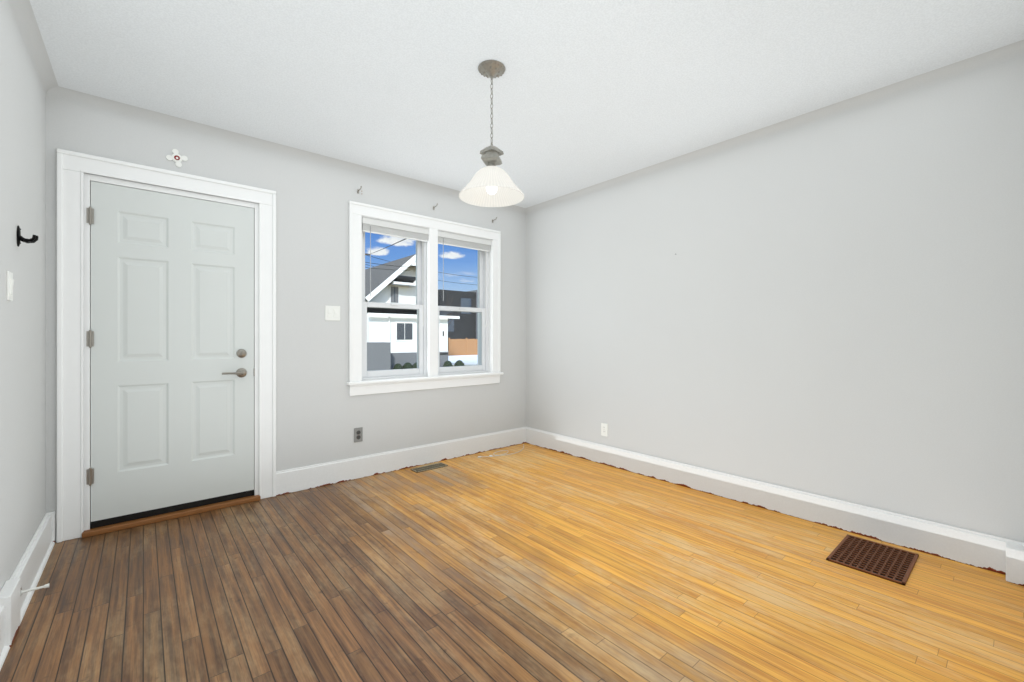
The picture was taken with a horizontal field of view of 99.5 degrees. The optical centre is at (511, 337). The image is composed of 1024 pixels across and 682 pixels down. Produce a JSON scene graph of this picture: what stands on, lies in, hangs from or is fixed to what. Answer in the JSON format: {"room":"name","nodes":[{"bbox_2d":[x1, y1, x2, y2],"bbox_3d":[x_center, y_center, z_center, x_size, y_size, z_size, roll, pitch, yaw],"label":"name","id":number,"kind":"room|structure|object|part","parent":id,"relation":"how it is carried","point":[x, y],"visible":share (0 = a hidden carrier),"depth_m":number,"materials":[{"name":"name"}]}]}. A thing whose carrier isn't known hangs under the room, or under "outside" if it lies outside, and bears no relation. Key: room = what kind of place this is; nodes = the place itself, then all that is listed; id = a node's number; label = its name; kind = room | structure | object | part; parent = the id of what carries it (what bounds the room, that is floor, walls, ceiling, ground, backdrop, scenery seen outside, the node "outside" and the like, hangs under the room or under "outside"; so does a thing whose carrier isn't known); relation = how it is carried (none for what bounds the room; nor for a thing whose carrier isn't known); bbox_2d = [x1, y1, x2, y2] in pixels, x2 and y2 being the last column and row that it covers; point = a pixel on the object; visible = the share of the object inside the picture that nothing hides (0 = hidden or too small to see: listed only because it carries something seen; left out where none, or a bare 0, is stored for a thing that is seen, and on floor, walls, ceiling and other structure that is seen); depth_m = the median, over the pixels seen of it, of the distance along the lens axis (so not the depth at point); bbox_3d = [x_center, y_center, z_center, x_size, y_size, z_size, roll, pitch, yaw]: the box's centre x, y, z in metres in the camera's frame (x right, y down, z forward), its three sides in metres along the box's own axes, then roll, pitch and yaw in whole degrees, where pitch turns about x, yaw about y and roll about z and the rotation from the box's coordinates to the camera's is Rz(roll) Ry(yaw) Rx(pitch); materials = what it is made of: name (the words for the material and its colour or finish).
{"room":"empty living room","nodes":[
{"label":"empty living room","id":0,"kind":"room"},
{"bbox_2d":[0,0,45,590],"bbox_3d":[-1.552,-0.125,0.990,0.240,2.590,3.640,0,0,-40],"label":"wall","id":1,"kind":"structure","parent":0,"point":[22,319],"depth_m":1.96,"materials":[{"name":"paint"}]},
{"bbox_2d":[6,271,13,300],"bbox_3d":[-2.057,-0.210,1.778,0.015,0.118,0.072,0,0,-40],"label":"light switch","id":2,"kind":"object","parent":1,"relation":"attached to","point":[9,285],"visible":1,"depth_m":1.76,"materials":[{"name":"white plastic"}]},
{"bbox_2d":[0,514,54,669],"bbox_3d":[-1.446,1.081,1.069,0.024,0.177,3.622,0,0,-40],"label":"baseboard","id":3,"kind":"structure","parent":1,"relation":"attached to","point":[29,564],"depth_m":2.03,"materials":[{"name":"paint"}]},
{"bbox_2d":[17,225,37,246],"bbox_3d":[-2.148,-0.445,1.921,0.067,0.094,0.074,0,0,-40],"label":"wall hook","id":4,"kind":"object","parent":1,"relation":"attached to","point":[33,239],"visible":0.96,"depth_m":1.90,"materials":[{"name":"black metal"}]},
{"bbox_2d":[20,583,49,596],"bbox_3d":[-2.032,1.070,1.843,0.088,0.030,0.030,0,0,-40],"label":"door stop","id":5,"kind":"object","parent":1,"relation":"attached to","point":[35,588],"visible":0.94,"depth_m":1.84,"materials":[{"name":"silver metal"}]},
{"bbox_2d":[46,97,525,541],"bbox_3d":[-1.321,-0.125,3.735,4.150,2.590,0.240,0,0,-40],"label":"wall","id":6,"kind":"structure","parent":0,"point":[321,414],"depth_m":3.40,"materials":[{"name":"paint"}]},
{"bbox_2d":[46,511,54,541],"bbox_3d":[-2.620,1.081,2.460,0.038,0.177,0.018,0,0,-40],"label":"baseboard","id":7,"kind":"structure","parent":6,"relation":"attached to","point":[52,514],"depth_m":2.46,"materials":[{"name":"paint"}]},
{"bbox_2d":[56,148,275,542],"bbox_3d":[-2.248,0.046,2.927,1.122,2.248,0.267,0,0,-40],"label":"door frame","id":8,"kind":"structure","parent":6,"relation":"attached to","point":[72,167],"depth_m":2.56,"materials":[{"name":"white wood"}]},
{"bbox_2d":[86,181,254,528],"bbox_3d":[-2.182,0.103,2.839,0.868,2.066,0.108,0,0,-40],"label":"door","id":9,"kind":"structure","parent":6,"relation":"in","point":[172,328],"depth_m":2.81,"materials":[{"name":"paint"}]},
{"bbox_3d":[-2.501,0.051,2.569,0.032,1.655,0.017,0,0,-40],"label":"door hinges","id":10,"kind":"part","parent":9,"relation":"part of","materials":[{"name":"silver metal"}]},
{"bbox_3d":[-1.915,0.182,3.037,0.204,0.201,0.062,0,0,-40],"label":"door handle","id":11,"kind":"part","parent":9,"relation":"part of","materials":[{"name":"silver metal"}]},
{"bbox_2d":[166,149,187,166],"bbox_3d":[-2.188,-1.173,2.830,0.112,0.112,0.012,0,0,-40],"label":"ornament","id":12,"kind":"object","parent":6,"relation":"hanging from","point":[176,157],"visible":1,"depth_m":2.83,"materials":[{"name":"white plastic"}]},
{"bbox_2d":[325,305,339,320],"bbox_3d":[-1.435,-0.195,3.471,0.118,0.118,0.015,0,0,-40],"label":"light switch","id":13,"kind":"object","parent":6,"relation":"attached to","point":[332,313],"visible":1,"depth_m":3.47,"materials":[{"name":"white plastic"}]},
{"bbox_2d":[354,427,362,442],"bbox_3d":[-1.278,0.810,3.607,0.072,0.118,0.011,0,0,-40],"label":"electrical outlet","id":14,"kind":"object","parent":6,"relation":"attached to","point":[358,434],"visible":1,"depth_m":3.60,"materials":[{"name":"grey plastic"}]},
{"bbox_2d":[276,427,525,495],"bbox_3d":[-0.794,1.081,4.013,2.508,0.177,0.018,0,0,-40],"label":"baseboard","id":15,"kind":"structure","parent":6,"relation":"attached to","point":[307,477],"depth_m":3.76,"materials":[{"name":"paint"}]},
{"bbox_2d":[346,201,503,395],"bbox_3d":[-0.799,-0.320,4.144,1.623,1.600,0.292,0,0,-40],"label":"window","id":16,"kind":"structure","parent":6,"relation":"in","point":[358,385],"depth_m":4.06,"materials":[{"name":"white wood"}]},
{"bbox_2d":[362,217,428,324],"bbox_3d":[-1.024,-0.558,3.847,0.631,0.906,0.035,0,0,-40],"label":"window blind","id":17,"kind":"object","parent":16,"relation":"attached to","point":[374,226],"visible":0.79,"depth_m":3.84,"materials":[{"name":"white plastic"}]},
{"bbox_2d":[438,231,490,321],"bbox_3d":[-0.474,-0.558,4.315,0.643,0.906,0.035,0,0,-40],"label":"window blind","id":18,"kind":"object","parent":16,"relation":"attached to","point":[456,240],"visible":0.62,"depth_m":4.30,"materials":[{"name":"white plastic"}]},
{"bbox_2d":[365,239,477,284],"bbox_3d":[-1.276,-3.341,33.504,34.950,10.022,39.885,0,0,-40],"label":"power lines","id":19,"kind":"object","parent":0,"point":[400,266],"depth_m":21.27,"materials":[{"name":"black"}]},
{"bbox_2d":[0,443,1023,681],"bbox_3d":[-0.063,1.230,2.257,4.150,0.120,4.120,0,0,-40],"label":"floor","id":20,"kind":"structure","parent":0,"point":[531,563],"depth_m":1.97,"materials":[{"name":"brown wood"}]},
{"bbox_2d":[82,495,260,537],"bbox_3d":[-2.244,1.154,2.922,0.916,0.032,0.282,0,0,-40],"label":"threshold","id":21,"kind":"object","parent":20,"relation":"on","point":[90,532],"visible":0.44,"depth_m":2.77,"materials":[{"name":"brown wood"}]},
{"bbox_2d":[411,463,447,472],"bbox_3d":[-0.740,1.166,3.890,0.315,0.007,0.115,0,0,-40],"label":"floor vent","id":22,"kind":"object","parent":20,"relation":"in","point":[428,467],"visible":1,"depth_m":3.88,"materials":[{"name":"metal"}]},
{"bbox_2d":[478,444,523,457],"bbox_3d":[-0.063,1.163,4.436,0.690,0.014,0.224,0,0,-40],"label":"cable","id":23,"kind":"object","parent":20,"relation":"on","point":[499,455],"visible":0.98,"depth_m":4.32,"materials":[{"name":"white plastic"}]},
{"bbox_2d":[826,534,918,584],"bbox_3d":[1.916,1.165,2.300,0.430,0.009,0.310,0,0,-40],"label":"floor vent","id":24,"kind":"object","parent":20,"relation":"in","point":[890,563],"visible":1,"depth_m":2.28,"materials":[{"name":"brown metal"}]},
{"bbox_2d":[29,0,1023,207],"bbox_3d":[-0.063,-1.480,2.257,4.150,0.120,4.120,0,0,-40],"label":"ceiling","id":25,"kind":"structure","parent":0,"point":[587,93],"depth_m":2.28,"materials":[{"name":"paint"}]},
{"bbox_2d":[459,60,523,206],"bbox_3d":[-0.107,-1.079,2.286,0.344,0.681,0.344,0,0,-40],"label":"pendant light","id":26,"kind":"object","parent":25,"relation":"hanging from","point":[491,184],"visible":1,"depth_m":2.27,"materials":[{"name":"white glass"}]},
{"bbox_2d":[7,0,1023,214],"bbox_3d":[-0.063,-1.393,2.257,3.670,0.055,3.640,0,0,-40],"label":"crown molding","id":27,"kind":"structure","parent":25,"relation":"attached to","point":[25,19],"depth_m":2.74,"materials":[{"name":"paint"}]},
{"bbox_2d":[526,56,1023,542],"bbox_3d":[1.426,-0.125,3.525,0.240,2.590,3.640,0,0,-40],"label":"wall","id":28,"kind":"structure","parent":0,"point":[832,307],"depth_m":2.72,"materials":[{"name":"paint"}]},
{"bbox_2d":[601,423,607,436],"bbox_3d":[0.853,0.852,4.005,0.011,0.118,0.072,0,0,-40],"label":"electrical outlet","id":29,"kind":"object","parent":28,"relation":"attached to","point":[604,429],"visible":1,"depth_m":4.00,"materials":[{"name":"white plastic"}]},
{"bbox_2d":[526,427,1023,574],"bbox_3d":[1.333,1.081,3.434,0.018,0.177,3.622,0,0,-40],"label":"baseboard","id":30,"kind":"structure","parent":28,"relation":"attached to","point":[975,548],"depth_m":2.75,"materials":[{"name":"paint"}]},
{"bbox_3d":[1.194,-0.125,0.780,4.150,2.590,0.240,0,0,-40],"label":"wall","id":31,"kind":"structure","parent":0,"visible":0},
{"bbox_2d":[1006,543,1023,585],"bbox_3d":[2.434,1.081,2.064,0.082,0.177,0.108,0,0,-40],"label":"plinth","id":32,"kind":"object","parent":31,"relation":"attached to","point":[1014,563],"visible":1,"depth_m":2.06,"materials":[{"name":"paint"}]},
{"label":"outside","id":33,"kind":"structure","parent":0,"visible":0},
{"bbox_2d":[448,355,477,365],"bbox_3d":[-26.440,1.820,85.069,150.000,0.300,156.160,0,0,-40],"label":"ground","id":34,"kind":"structure","parent":33,"point":[463,360],"depth_m":32.92,"materials":[{"name":"white snow"}]},
{"bbox_2d":[365,254,459,370],"bbox_3d":[-8.579,-1.406,25.494,5.580,6.152,12.550,0,0,-40],"label":"house","id":35,"kind":"structure","parent":34,"relation":"on","point":[390,314],"depth_m":21.59,"materials":[{"name":"white"}]},
{"bbox_2d":[393,360,463,368],"bbox_3d":[-4.053,1.450,21.474,3.904,0.555,0.536,0,0,-40],"label":"bushes","id":36,"kind":"object","parent":34,"relation":"on","point":[411,366],"depth_m":20.78,"materials":[{"name":"green plant"}]},
{"bbox_2d":[438,289,477,338],"bbox_3d":[-5.020,-2.255,62.986,30.000,7.850,13.560,0,0,-40],"label":"building","id":37,"kind":"structure","parent":34,"relation":"on","point":[464,322],"depth_m":54.95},
{"bbox_2d":[448,338,477,355],"bbox_3d":[-2.072,0.850,42.922,9.802,1.640,0.120,0,0,-40],"label":"fence","id":38,"kind":"object","parent":34,"relation":"on","point":[470,343],"depth_m":40.69,"materials":[{"name":"brown wood"}]}
]}

